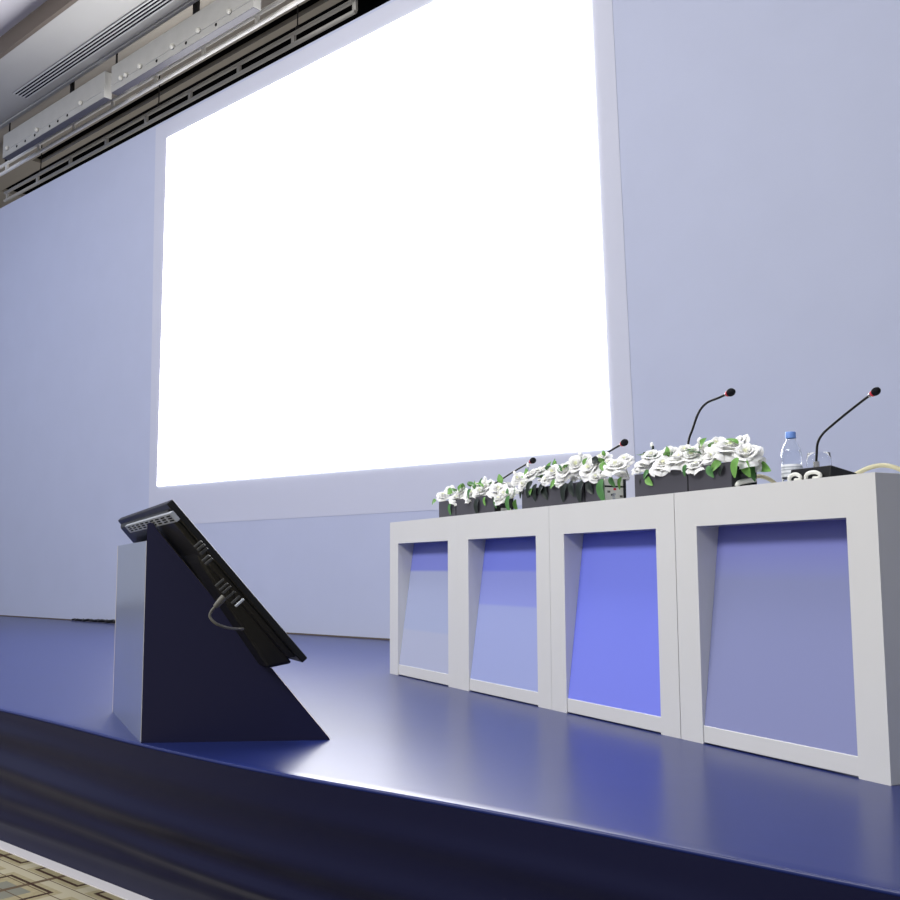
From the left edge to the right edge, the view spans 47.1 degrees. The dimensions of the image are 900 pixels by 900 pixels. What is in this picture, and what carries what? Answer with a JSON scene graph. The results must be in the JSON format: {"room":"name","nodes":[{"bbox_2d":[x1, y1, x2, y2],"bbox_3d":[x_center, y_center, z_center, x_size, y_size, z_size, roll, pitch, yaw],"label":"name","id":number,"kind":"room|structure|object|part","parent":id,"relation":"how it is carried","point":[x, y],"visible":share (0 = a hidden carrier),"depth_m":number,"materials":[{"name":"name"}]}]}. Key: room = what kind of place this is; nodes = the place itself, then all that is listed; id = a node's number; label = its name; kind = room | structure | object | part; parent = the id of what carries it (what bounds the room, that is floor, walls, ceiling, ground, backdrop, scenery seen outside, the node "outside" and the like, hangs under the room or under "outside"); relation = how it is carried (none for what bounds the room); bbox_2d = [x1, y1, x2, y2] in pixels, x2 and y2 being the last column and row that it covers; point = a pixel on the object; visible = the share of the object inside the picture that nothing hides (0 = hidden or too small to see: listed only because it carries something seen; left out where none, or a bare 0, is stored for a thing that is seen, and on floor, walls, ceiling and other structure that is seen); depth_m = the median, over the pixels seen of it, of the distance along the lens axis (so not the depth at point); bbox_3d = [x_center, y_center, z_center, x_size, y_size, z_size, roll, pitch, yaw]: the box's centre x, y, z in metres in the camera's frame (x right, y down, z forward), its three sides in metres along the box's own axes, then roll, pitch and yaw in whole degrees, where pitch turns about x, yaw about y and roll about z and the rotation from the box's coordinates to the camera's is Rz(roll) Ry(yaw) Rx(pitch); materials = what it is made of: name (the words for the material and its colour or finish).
{"room":"event hall","nodes":[
{"label":"event hall","id":0,"kind":"room"},
{"bbox_2d":[0,0,46,36],"bbox_3d":[-3.508,-4.492,7.115,30.000,0.060,3.360,-6,-9,42],"label":"ceiling","id":1,"kind":"structure","parent":0,"point":[12,12],"depth_m":9.76,"materials":[{"name":"grey paint"}]},
{"bbox_2d":[0,849,124,899],"bbox_3d":[-4.417,1.547,3.905,32.000,0.100,18.000,-6,-9,42],"label":"floor","id":2,"kind":"structure","parent":0,"point":[20,878],"depth_m":3.37,"materials":[{"name":"carpet"}]},
{"bbox_2d":[0,840,151,899],"bbox_3d":[-4.663,1.802,6.585,24.000,0.004,0.065,-6,-9,42],"label":"trim","id":3,"kind":"structure","parent":2,"relation":"on","point":[115,890],"depth_m":3.48,"materials":[{"name":"white"}]},
{"bbox_2d":[0,616,899,899],"bbox_3d":[-3.461,1.704,7.916,24.000,0.490,3.708,-6,-9,42],"label":"stage","id":4,"kind":"object","parent":2,"relation":"on","point":[419,789],"visible":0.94,"depth_m":2.77,"materials":[{"name":"plastic"}]},
{"bbox_2d":[72,618,114,622],"bbox_3d":[-3.471,1.711,10.362,1.310,0.046,0.066,-6,-9,42],"label":"cable","id":5,"kind":"object","parent":4,"relation":"on","point":[75,619],"visible":0.67,"depth_m":10.47,"materials":[{"name":"black plastic"}]},
{"bbox_2d":[112,522,329,742],"bbox_3d":[-0.822,0.608,3.594,0.548,0.680,0.973,3,-7,-24],"label":"monitor stand","id":6,"kind":"object","parent":4,"relation":"on","point":[179,676],"visible":0.99,"depth_m":3.23,"materials":[{"name":"blue"}]},
{"bbox_3d":[-1.032,0.686,4.020,0.520,0.624,0.012,3,-7,-24],"label":"panel","id":7,"kind":"part","parent":6,"relation":"part of","materials":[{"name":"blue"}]},
{"bbox_3d":[-1.108,0.636,3.572,0.012,0.622,0.744,3,-7,-24],"label":"panel","id":8,"kind":"part","parent":6,"relation":"part of","materials":[{"name":"blue laminate"}]},
{"bbox_2d":[118,500,306,667],"bbox_3d":[-0.827,0.453,3.488,0.428,0.503,1.282,3,-7,-25],"label":"monitor","id":9,"kind":"object","parent":6,"relation":"on","point":[266,640],"visible":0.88,"depth_m":3.12,"materials":[{"name":"black plastic"}]},
{"bbox_2d":[125,511,179,532],"bbox_3d":[-0.984,0.239,3.373,0.030,0.032,0.962,3,-7,-25],"label":"vent grille","id":10,"kind":"object","parent":9,"relation":"attached to","point":[164,521],"depth_m":3.25,"materials":[{"name":"black"}]},
{"bbox_2d":[208,595,243,629],"bbox_3d":[-0.633,0.469,2.970,0.038,0.106,0.127,-5,-8,38],"label":"cable","id":11,"kind":"object","parent":9,"relation":"attached to","point":[221,599],"visible":1,"depth_m":2.93,"materials":[{"name":"grey plastic"}]},
{"bbox_3d":[-0.637,0.485,2.971,0.028,0.074,0.127,-5,-8,38],"label":"cord","id":12,"kind":"part","parent":11,"relation":"part of","materials":[{"name":"grey plastic"}]},
{"bbox_2d":[390,516,457,688],"bbox_3d":[0.123,0.731,5.087,0.580,0.767,0.769,3,-7,-26],"label":"panel table","id":13,"kind":"object","parent":4,"relation":"on","point":[423,552],"visible":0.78,"depth_m":5.01,"materials":[{"name":"white laminate"}]},
{"bbox_3d":[-0.089,0.747,4.976,0.092,0.603,0.567,3,-7,-26],"label":"panel","id":14,"kind":"part","parent":13,"relation":"part of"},
{"bbox_3d":[-0.119,1.070,4.923,0.027,0.050,0.568,3,-7,-26],"label":"rail","id":15,"kind":"part","parent":13,"relation":"part of","materials":[{"name":"white laminate"}]},
{"bbox_2d":[432,474,518,516],"bbox_3d":[0.123,0.222,4.825,0.163,0.184,0.778,3,-7,-26],"label":"flower box","id":16,"kind":"object","parent":13,"relation":"on","point":[484,496],"visible":1,"depth_m":4.73,"materials":[{"name":"grey"}]},
{"bbox_3d":[0.114,0.271,4.833,0.095,0.088,0.559,3,-7,-26],"label":"planter","id":17,"kind":"part","parent":16,"relation":"part of","materials":[{"name":"grey"}]},
{"bbox_3d":[0.240,0.242,4.582,0.095,0.088,0.006,3,-7,-26],"label":"panel","id":18,"kind":"part","parent":16,"relation":"part of","materials":[{"name":"black plastic"}]},
{"bbox_2d":[494,457,535,483],"bbox_3d":[0.242,0.195,4.931,0.105,0.261,0.644,3,-7,-26],"label":"microphone","id":19,"kind":"object","parent":13,"relation":"on","point":[532,460],"visible":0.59,"depth_m":4.74,"materials":[{"name":"black plastic"}]},
{"bbox_2d":[457,506,551,709],"bbox_3d":[0.468,0.650,4.401,0.580,0.767,0.774,3,-7,-26],"label":"panel table","id":20,"kind":"object","parent":4,"relation":"on","point":[504,609],"visible":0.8,"depth_m":4.30,"materials":[{"name":"white laminate"}]},
{"bbox_3d":[0.256,0.667,4.290,0.092,0.603,0.572,3,-7,-26],"label":"panel","id":21,"kind":"part","parent":20,"relation":"part of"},
{"bbox_3d":[0.226,0.990,4.237,0.027,0.050,0.573,3,-7,-26],"label":"rail","id":22,"kind":"part","parent":20,"relation":"part of","materials":[{"name":"white laminate"}]},
{"bbox_2d":[607,439,627,451],"bbox_3d":[0.610,0.107,4.200,0.105,0.266,0.386,3,-7,-26],"label":"microphone","id":23,"kind":"object","parent":20,"relation":"on","point":[624,442],"visible":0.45,"depth_m":4.05,"materials":[{"name":"black plastic"}]},
{"bbox_2d":[549,493,680,738],"bbox_3d":[0.809,0.571,3.722,0.580,0.767,0.750,3,-7,-26],"label":"panel table","id":24,"kind":"object","parent":4,"relation":"on","point":[615,644],"visible":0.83,"depth_m":3.61,"materials":[{"name":"white laminate"}]},
{"bbox_2d":[511,450,634,508],"bbox_3d":[0.470,0.123,4.136,0.174,0.220,0.855,3,-7,-26],"label":"flower box","id":25,"kind":"object","parent":24,"relation":"on","point":[595,486],"visible":1,"depth_m":4.02,"materials":[{"name":"grey"}]},
{"bbox_3d":[0.479,0.184,4.106,0.095,0.092,0.596,3,-7,-26],"label":"planter","id":26,"kind":"part","parent":25,"relation":"part of","materials":[{"name":"grey plastic"}]},
{"bbox_3d":[0.614,0.153,3.839,0.095,0.092,0.006,3,-7,-26],"label":"panel","id":27,"kind":"part","parent":25,"relation":"part of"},
{"bbox_3d":[0.615,0.153,3.836,0.096,0.092,0.002,3,-7,-26],"label":"frame","id":28,"kind":"part","parent":25,"relation":"part of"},
{"bbox_3d":[0.598,0.588,3.610,0.092,0.603,0.551,3,-7,-26],"label":"panel","id":29,"kind":"part","parent":24,"relation":"part of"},
{"bbox_3d":[0.567,0.910,3.558,0.027,0.050,0.552,3,-7,-26],"label":"rail","id":30,"kind":"part","parent":24,"relation":"part of","materials":[{"name":"white laminate"}]},
{"bbox_2d":[631,434,770,496],"bbox_3d":[0.822,0.050,3.448,0.181,0.205,0.621,3,-7,-26],"label":"flower box","id":31,"kind":"object","parent":24,"relation":"on","point":[685,468],"visible":1,"depth_m":3.37,"materials":[{"name":"grey"}]},
{"bbox_3d":[0.809,0.109,3.454,0.098,0.090,0.496,3,-7,-26],"label":"planter","id":32,"kind":"part","parent":31,"relation":"part of","materials":[{"name":"grey plastic"}]},
{"bbox_3d":[0.921,0.083,3.231,0.098,0.090,0.006,3,-7,-26],"label":"panel","id":33,"kind":"part","parent":31,"relation":"part of","materials":[{"name":"black"}]},
{"bbox_2d":[687,388,735,443],"bbox_3d":[0.891,-0.010,3.646,0.105,0.370,0.351,3,-7,-26],"label":"microphone","id":34,"kind":"object","parent":24,"relation":"on","point":[730,392],"visible":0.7,"depth_m":3.62,"materials":[{"name":"black plastic"}]},
{"bbox_2d":[674,472,899,785],"bbox_3d":[1.154,0.491,3.035,0.580,0.767,0.790,3,-7,-26],"label":"panel table","id":35,"kind":"object","parent":4,"relation":"on","point":[788,592],"visible":1,"depth_m":2.86,"materials":[{"name":"white laminate"}]},
{"bbox_2d":[757,474,775,482],"bbox_3d":[1.012,0.104,3.360,0.121,0.052,0.019,0,-7,1],"label":"cable","id":36,"kind":"object","parent":35,"relation":"on","point":[761,476],"visible":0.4,"depth_m":3.35,"materials":[{"name":"beige plastic"}]},
{"bbox_3d":[0.943,0.507,2.924,0.092,0.603,0.588,3,-7,-26],"label":"panel","id":37,"kind":"part","parent":35,"relation":"part of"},
{"bbox_3d":[0.912,0.830,2.871,0.027,0.050,0.589,3,-7,-26],"label":"rail","id":38,"kind":"part","parent":35,"relation":"part of","materials":[{"name":"white laminate"}]},
{"bbox_2d":[781,431,802,481],"bbox_3d":[1.065,0.034,3.218,0.064,0.180,0.064,3,-7,-26],"label":"water bottle","id":39,"kind":"object","parent":35,"relation":"on","point":[791,454],"visible":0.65,"depth_m":3.20,"materials":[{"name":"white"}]},
{"bbox_2d":[781,466,802,468],"bbox_3d":[1.065,0.055,3.215,0.064,0.005,0.064,3,-7,-26],"label":"print","id":40,"kind":"object","parent":39,"relation":"on","point":[782,467],"depth_m":3.19,"materials":[{"name":"paper"}]},
{"bbox_2d":[806,452,831,467],"bbox_3d":[1.138,0.063,3.180,0.074,0.108,0.074,3,-7,-26],"label":"drinking glass","id":41,"kind":"object","parent":35,"relation":"on","point":[824,458],"visible":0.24,"depth_m":3.15,"materials":[{"name":"clear glass"}]},
{"bbox_2d":[787,387,880,480],"bbox_3d":[1.075,-0.036,2.876,0.122,0.247,0.272,3,-7,-26],"label":"microphone","id":42,"kind":"object","parent":35,"relation":"on","point":[817,471],"visible":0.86,"depth_m":2.87,"materials":[{"name":"black plastic"}]},
{"bbox_2d":[854,463,899,473],"bbox_3d":[1.251,0.063,3.019,0.182,0.049,0.019,-4,-7,29],"label":"cable","id":43,"kind":"object","parent":35,"relation":"on","point":[878,465],"visible":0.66,"depth_m":3.02,"materials":[{"name":"beige plastic"}]},
{"bbox_2d":[0,0,188,123],"bbox_3d":[-2.116,-4.306,8.622,30.000,0.400,0.680,-6,-9,42],"label":"ceiling","id":44,"kind":"structure","parent":0,"point":[84,20],"depth_m":10.02,"materials":[{"name":"paint"}]},
{"bbox_2d":[0,0,77,58],"bbox_3d":[-2.359,-4.246,8.348,30.000,0.220,0.040,-6,-9,42],"label":"trim","id":45,"kind":"structure","parent":44,"relation":"attached to","point":[49,10],"depth_m":9.78,"materials":[{"name":"brown paint"}]},
{"bbox_2d":[13,0,173,98],"bbox_3d":[-2.505,-4.037,9.168,5.750,0.013,0.158,-6,-9,42],"label":"ceiling vent","id":46,"kind":"object","parent":44,"relation":"in","point":[148,8],"visible":1,"depth_m":10.04,"materials":[{"name":"black"}]},
{"bbox_2d":[0,0,198,128],"bbox_3d":[-1.868,-4.142,8.874,30.000,0.152,0.040,-6,-9,42],"label":"trim","id":47,"kind":"structure","parent":44,"relation":"attached to","point":[187,4],"depth_m":10.31,"materials":[{"name":"grey metal"}]},
{"bbox_2d":[0,0,389,207],"bbox_3d":[-0.614,-4.103,10.247,30.000,0.050,3.675,-6,-9,42],"label":"ceiling","id":48,"kind":"structure","parent":0,"point":[31,166],"depth_m":11.08,"materials":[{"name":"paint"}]},
{"bbox_2d":[3,71,111,159],"bbox_3d":[-4.294,-3.697,11.159,2.287,0.514,0.119,-6,-9,42],"label":"light fixture","id":49,"kind":"object","parent":48,"relation":"hanging from","point":[96,92],"visible":0.98,"depth_m":11.00,"materials":[{"name":"grey metal"}]},
{"bbox_2d":[0,0,304,176],"bbox_3d":[-3.738,-3.765,11.097,8.600,0.399,0.042,-6,-9,42],"label":"pipe rail","id":50,"kind":"object","parent":48,"relation":"hanging from","point":[258,22],"visible":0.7,"depth_m":10.33,"materials":[{"name":"white metal"}]},
{"bbox_2d":[3,0,357,201],"bbox_3d":[-3.273,-3.715,11.098,6.716,0.502,0.040,-6,-9,42],"label":"pipe rail","id":51,"kind":"object","parent":48,"relation":"hanging from","point":[354,3],"visible":0.95,"depth_m":10.43,"materials":[{"name":"grey metal"}]},
{"bbox_2d":[111,0,260,94],"bbox_3d":[-2.500,-3.893,9.525,2.325,0.514,0.119,-6,-9,42],"label":"light bar","id":52,"kind":"object","parent":48,"relation":"hanging from","point":[205,24],"visible":1,"depth_m":9.45,"materials":[{"name":"grey metal"}]},
{"bbox_2d":[0,0,899,638],"bbox_3d":[-1.819,-0.940,9.290,25.000,5.060,0.100,-6,-9,42],"label":"wall","id":53,"kind":"structure","parent":0,"point":[759,140],"depth_m":6.35,"materials":[{"name":"paint"}]},
{"bbox_2d":[0,615,389,639],"bbox_3d":[-1.847,1.563,8.960,25.000,0.011,0.017,-6,-9,42],"label":"trim","id":54,"kind":"structure","parent":53,"relation":"attached to","point":[0,615],"depth_m":8.26,"materials":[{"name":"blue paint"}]},
{"bbox_2d":[149,0,635,523],"bbox_3d":[-0.936,-1.502,8.462,5.626,4.080,0.009,-6,-9,42],"label":"projection screen","id":55,"kind":"object","parent":53,"relation":"attached to","point":[389,269],"visible":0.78,"depth_m":7.98,"materials":[{"name":"white fabric"}]}
]}

